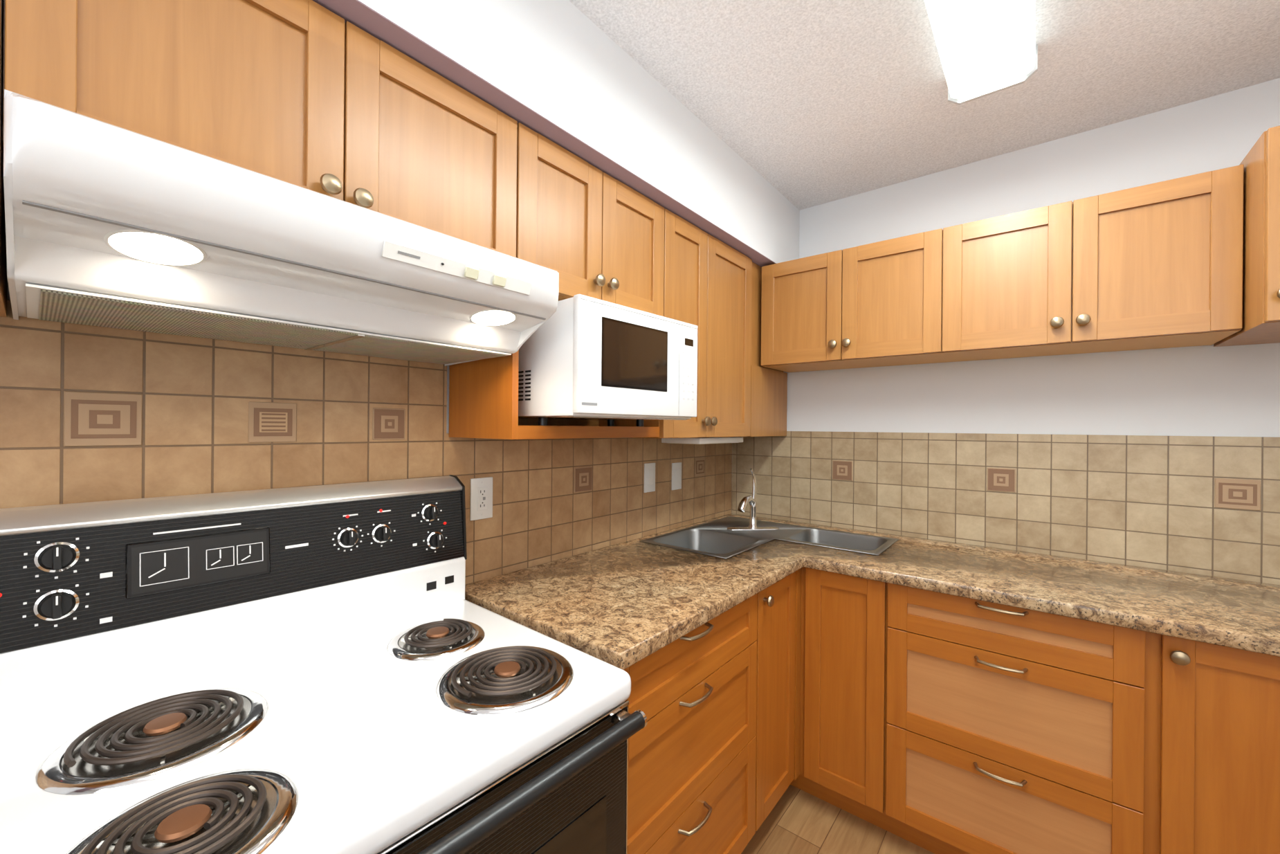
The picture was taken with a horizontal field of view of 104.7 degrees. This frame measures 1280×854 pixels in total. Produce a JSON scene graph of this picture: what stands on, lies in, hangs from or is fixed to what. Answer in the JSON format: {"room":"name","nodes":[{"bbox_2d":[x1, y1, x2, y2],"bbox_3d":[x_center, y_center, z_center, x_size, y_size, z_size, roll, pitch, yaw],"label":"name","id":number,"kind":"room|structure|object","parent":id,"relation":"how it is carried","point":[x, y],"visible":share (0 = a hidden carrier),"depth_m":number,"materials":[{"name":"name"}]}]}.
{"room":"kitchen","nodes":[
{"label":"kitchen","id":0,"kind":"room"},
{"bbox_2d":[6,276,449,433],"bbox_3d":[-0.870,0.138,1.073,0.100,2.445,4.400,0,0,39],"label":"wall","id":1,"kind":"structure","parent":0,"point":[8,297],"depth_m":1.39,"materials":[{"name":"white paint"}]},
{"bbox_2d":[0,0,94,317],"bbox_3d":[-0.983,-0.462,0.590,0.303,0.573,0.399,0,0,39],"label":"upper cabinet","id":2,"kind":"object","parent":1,"relation":"attached to","point":[47,46],"depth_m":0.63,"materials":[{"name":"brown wood"}]},
{"bbox_2d":[3,89,559,366],"bbox_3d":[-0.587,-0.260,0.935,0.484,0.182,0.748,0,0,39],"label":"range hood","id":3,"kind":"object","parent":2,"relation":"attached to","point":[110,226],"visible":1,"depth_m":0.71,"materials":[{"name":"white metal"}]},
{"bbox_2d":[94,0,545,267],"bbox_3d":[-0.635,-0.550,1.018,0.303,0.390,0.822,0,0,39],"label":"upper cabinet","id":4,"kind":"object","parent":1,"relation":"attached to","point":[311,95],"depth_m":0.87,"materials":[{"name":"brown wood"}]},
{"bbox_2d":[518,294,697,426],"bbox_3d":[-0.117,-0.158,1.449,0.362,0.309,0.475,0,0,42],"label":"microwave","id":5,"kind":"object","parent":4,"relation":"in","point":[584,357],"visible":0.9,"depth_m":1.26,"materials":[{"name":"white plastic"}]},
{"bbox_2d":[0,300,732,584],"bbox_3d":[-0.390,0.583,1.575,0.014,1.563,2.790,0,0,39],"label":"backsplash","id":6,"kind":"structure","parent":1,"relation":"attached to","point":[91,414],"depth_m":1.09,"materials":[{"name":"tile"}]},
{"bbox_2d":[469,476,492,520],"bbox_3d":[-0.468,0.212,1.465,0.008,0.122,0.074,0,0,39],"label":"outlet","id":7,"kind":"object","parent":6,"relation":"attached to","point":[481,498],"visible":1,"depth_m":1.46,"materials":[{"name":"white plastic"}]},
{"bbox_2d":[643,462,655,492],"bbox_3d":[0.043,0.214,2.093,0.010,0.122,0.074,0,0,39],"label":"light switch","id":8,"kind":"object","parent":6,"relation":"attached to","point":[649,477],"visible":1,"depth_m":2.08,"materials":[{"name":"white plastic"}]},
{"bbox_2d":[671,462,681,489],"bbox_3d":[0.168,0.224,2.248,0.010,0.122,0.074,0,0,39],"label":"light switch","id":9,"kind":"object","parent":6,"relation":"attached to","point":[676,475],"visible":1,"depth_m":2.24,"materials":[{"name":"white plastic"}]},
{"bbox_2d":[545,137,672,318],"bbox_3d":[-0.243,-0.547,1.499,0.303,0.390,0.660,0,0,39],"label":"upper cabinet","id":10,"kind":"object","parent":1,"relation":"attached to","point":[605,240],"depth_m":1.43,"materials":[{"name":"brown wood"}]},
{"bbox_2d":[592,213,722,437],"bbox_3d":[0.069,-0.350,1.885,0.303,0.778,0.335,0,0,39],"label":"upper cabinet","id":11,"kind":"object","parent":1,"relation":"attached to","point":[696,255],"depth_m":1.83,"materials":[{"name":"brown wood"}]},
{"bbox_2d":[661,436,743,444],"bbox_3d":[0.271,0.055,2.091,0.185,0.026,0.358,0,0,39],"label":"under-cabinet light","id":12,"kind":"object","parent":11,"relation":"attached to","point":[710,440],"visible":0.85,"depth_m":1.97,"materials":[{"name":"white plastic"}]},
{"bbox_2d":[719,242,755,437],"bbox_3d":[0.234,-0.349,2.088,0.303,0.778,0.428,0,0,39],"label":"upper cabinet","id":13,"kind":"object","parent":1,"relation":"attached to","point":[737,289],"depth_m":2.07,"materials":[{"name":"brown wood"}]},
{"bbox_2d":[755,264,787,436],"bbox_3d":[0.474,-0.346,2.384,0.303,0.778,0.453,0,0,39],"label":"upper cabinet","id":14,"kind":"object","parent":1,"relation":"attached to","point":[771,384],"depth_m":2.28,"materials":[{"name":"brown wood"}]},
{"bbox_2d":[312,0,799,267],"bbox_3d":[-0.680,-0.915,0.926,0.366,0.336,4.200,0,0,39],"label":"soffit","id":15,"kind":"structure","parent":0,"point":[569,76],"depth_m":1.32,"materials":[{"name":"white paint"}]},
{"bbox_2d":[741,784,934,853],"bbox_3d":[0.205,1.420,0.190,2.900,0.100,4.400,0,0,39],"label":"floor","id":16,"kind":"structure","parent":0,"point":[797,820],"depth_m":1.67,"materials":[{"name":"brown wood"}]},
{"bbox_2d":[0,474,647,853],"bbox_3d":[-0.506,0.747,0.815,0.704,1.234,0.786,0,0,41],"label":"stove","id":17,"kind":"object","parent":16,"relation":"on","point":[339,668],"visible":1,"depth_m":0.79,"materials":[{"name":"white metal"}]},
{"bbox_2d":[624,571,795,853],"bbox_3d":[0.059,0.933,1.616,0.644,0.870,1.092,0,0,39],"label":"base cabinet","id":18,"kind":"object","parent":16,"relation":"on","point":[710,763],"visible":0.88,"depth_m":1.36,"materials":[{"name":"brown wood"}]},
{"bbox_2d":[464,529,805,669],"bbox_3d":[0.019,0.477,1.566,0.637,0.038,0.960,0,0,39],"label":"countertop","id":19,"kind":"structure","parent":18,"relation":"on","point":[625,605],"depth_m":1.37,"materials":[{"name":"stone"}]},
{"bbox_2d":[638,516,898,558],"bbox_3d":[0.533,0.542,2.011,0.790,0.165,0.740,0,0,39],"label":"sink","id":20,"kind":"object","parent":19,"relation":"in","point":[717,537],"visible":0.38,"depth_m":2.14,"materials":[{"name":"silver metal"}]},
{"bbox_2d":[790,566,889,830],"bbox_3d":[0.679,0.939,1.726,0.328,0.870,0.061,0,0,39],"label":"base cabinet","id":21,"kind":"object","parent":16,"relation":"on","point":[840,719],"depth_m":1.71,"materials":[{"name":"brown wood"}]},
{"bbox_2d":[887,583,1210,853],"bbox_3d":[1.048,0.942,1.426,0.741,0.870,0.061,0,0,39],"label":"base cabinet","id":22,"kind":"object","parent":16,"relation":"on","point":[937,723],"depth_m":1.37,"materials":[{"name":"brown wood"}]},
{"bbox_2d":[1208,643,1279,853],"bbox_3d":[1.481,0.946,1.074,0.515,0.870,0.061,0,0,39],"label":"base cabinet","id":23,"kind":"object","parent":16,"relation":"on","point":[1244,686],"depth_m":1.14,"materials":[{"name":"brown wood"}]},
{"bbox_2d":[669,513,1279,656],"bbox_3d":[1.325,0.489,1.551,2.684,0.038,0.663,0,0,39],"label":"countertop","id":24,"kind":"structure","parent":23,"relation":"on","point":[1242,614],"depth_m":1.47,"materials":[{"name":"laminate"}]},
{"bbox_2d":[727,468,779,530],"bbox_3d":[0.495,0.321,2.200,0.183,0.276,0.220,0,0,39],"label":"faucet","id":25,"kind":"object","parent":24,"relation":"on","point":[744,503],"visible":0.98,"depth_m":2.20,"materials":[{"name":"silver metal"}]},
{"bbox_2d":[568,0,1279,210],"bbox_3d":[0.228,-1.125,0.190,2.900,0.100,4.400,0,0,39],"label":"ceiling","id":26,"kind":"structure","parent":0,"point":[801,104],"depth_m":1.50,"materials":[{"name":"white paint"}]},
{"bbox_2d":[924,0,1037,105],"bbox_3d":[0.648,-1.026,0.982,0.214,0.088,1.220,0,0,39],"label":"fluorescent light fixture","id":27,"kind":"object","parent":26,"relation":"attached to","point":[985,48],"visible":1,"depth_m":1.28,"materials":[{"name":"white plastic"}]},
{"bbox_2d":[731,78,1279,512],"bbox_3d":[1.611,0.160,1.827,2.800,2.445,0.100,0,0,39],"label":"wall","id":28,"kind":"structure","parent":0,"point":[1209,391],"depth_m":1.82,"materials":[{"name":"white paint"}]},
{"bbox_2d":[761,223,971,372],"bbox_3d":[0.939,-0.494,2.106,0.761,0.448,0.319,0,0,39],"label":"upper cabinet","id":29,"kind":"object","parent":28,"relation":"attached to","point":[899,301],"depth_m":1.95,"materials":[{"name":"brown wood"}]},
{"bbox_2d":[731,431,1279,584],"bbox_3d":[1.534,0.704,1.810,2.688,1.354,0.014,0,0,39],"label":"backsplash","id":30,"kind":"structure","parent":28,"relation":"attached to","point":[1207,505],"depth_m":1.83,"materials":[{"name":"tile"}]},
{"bbox_2d":[965,164,1244,360],"bbox_3d":[1.438,-0.490,1.700,0.762,0.448,0.319,0,0,39],"label":"upper cabinet","id":31,"kind":"object","parent":28,"relation":"attached to","point":[1158,265],"depth_m":1.51,"materials":[{"name":"brown wood"}]},
{"bbox_2d":[1213,125,1279,346],"bbox_3d":[2.019,-0.493,1.111,0.874,0.478,0.500,0,0,39],"label":"upper cabinet","id":32,"kind":"object","parent":28,"relation":"attached to","point":[1260,162],"visible":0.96,"depth_m":1.25,"materials":[{"name":"brown wood"}]}
]}

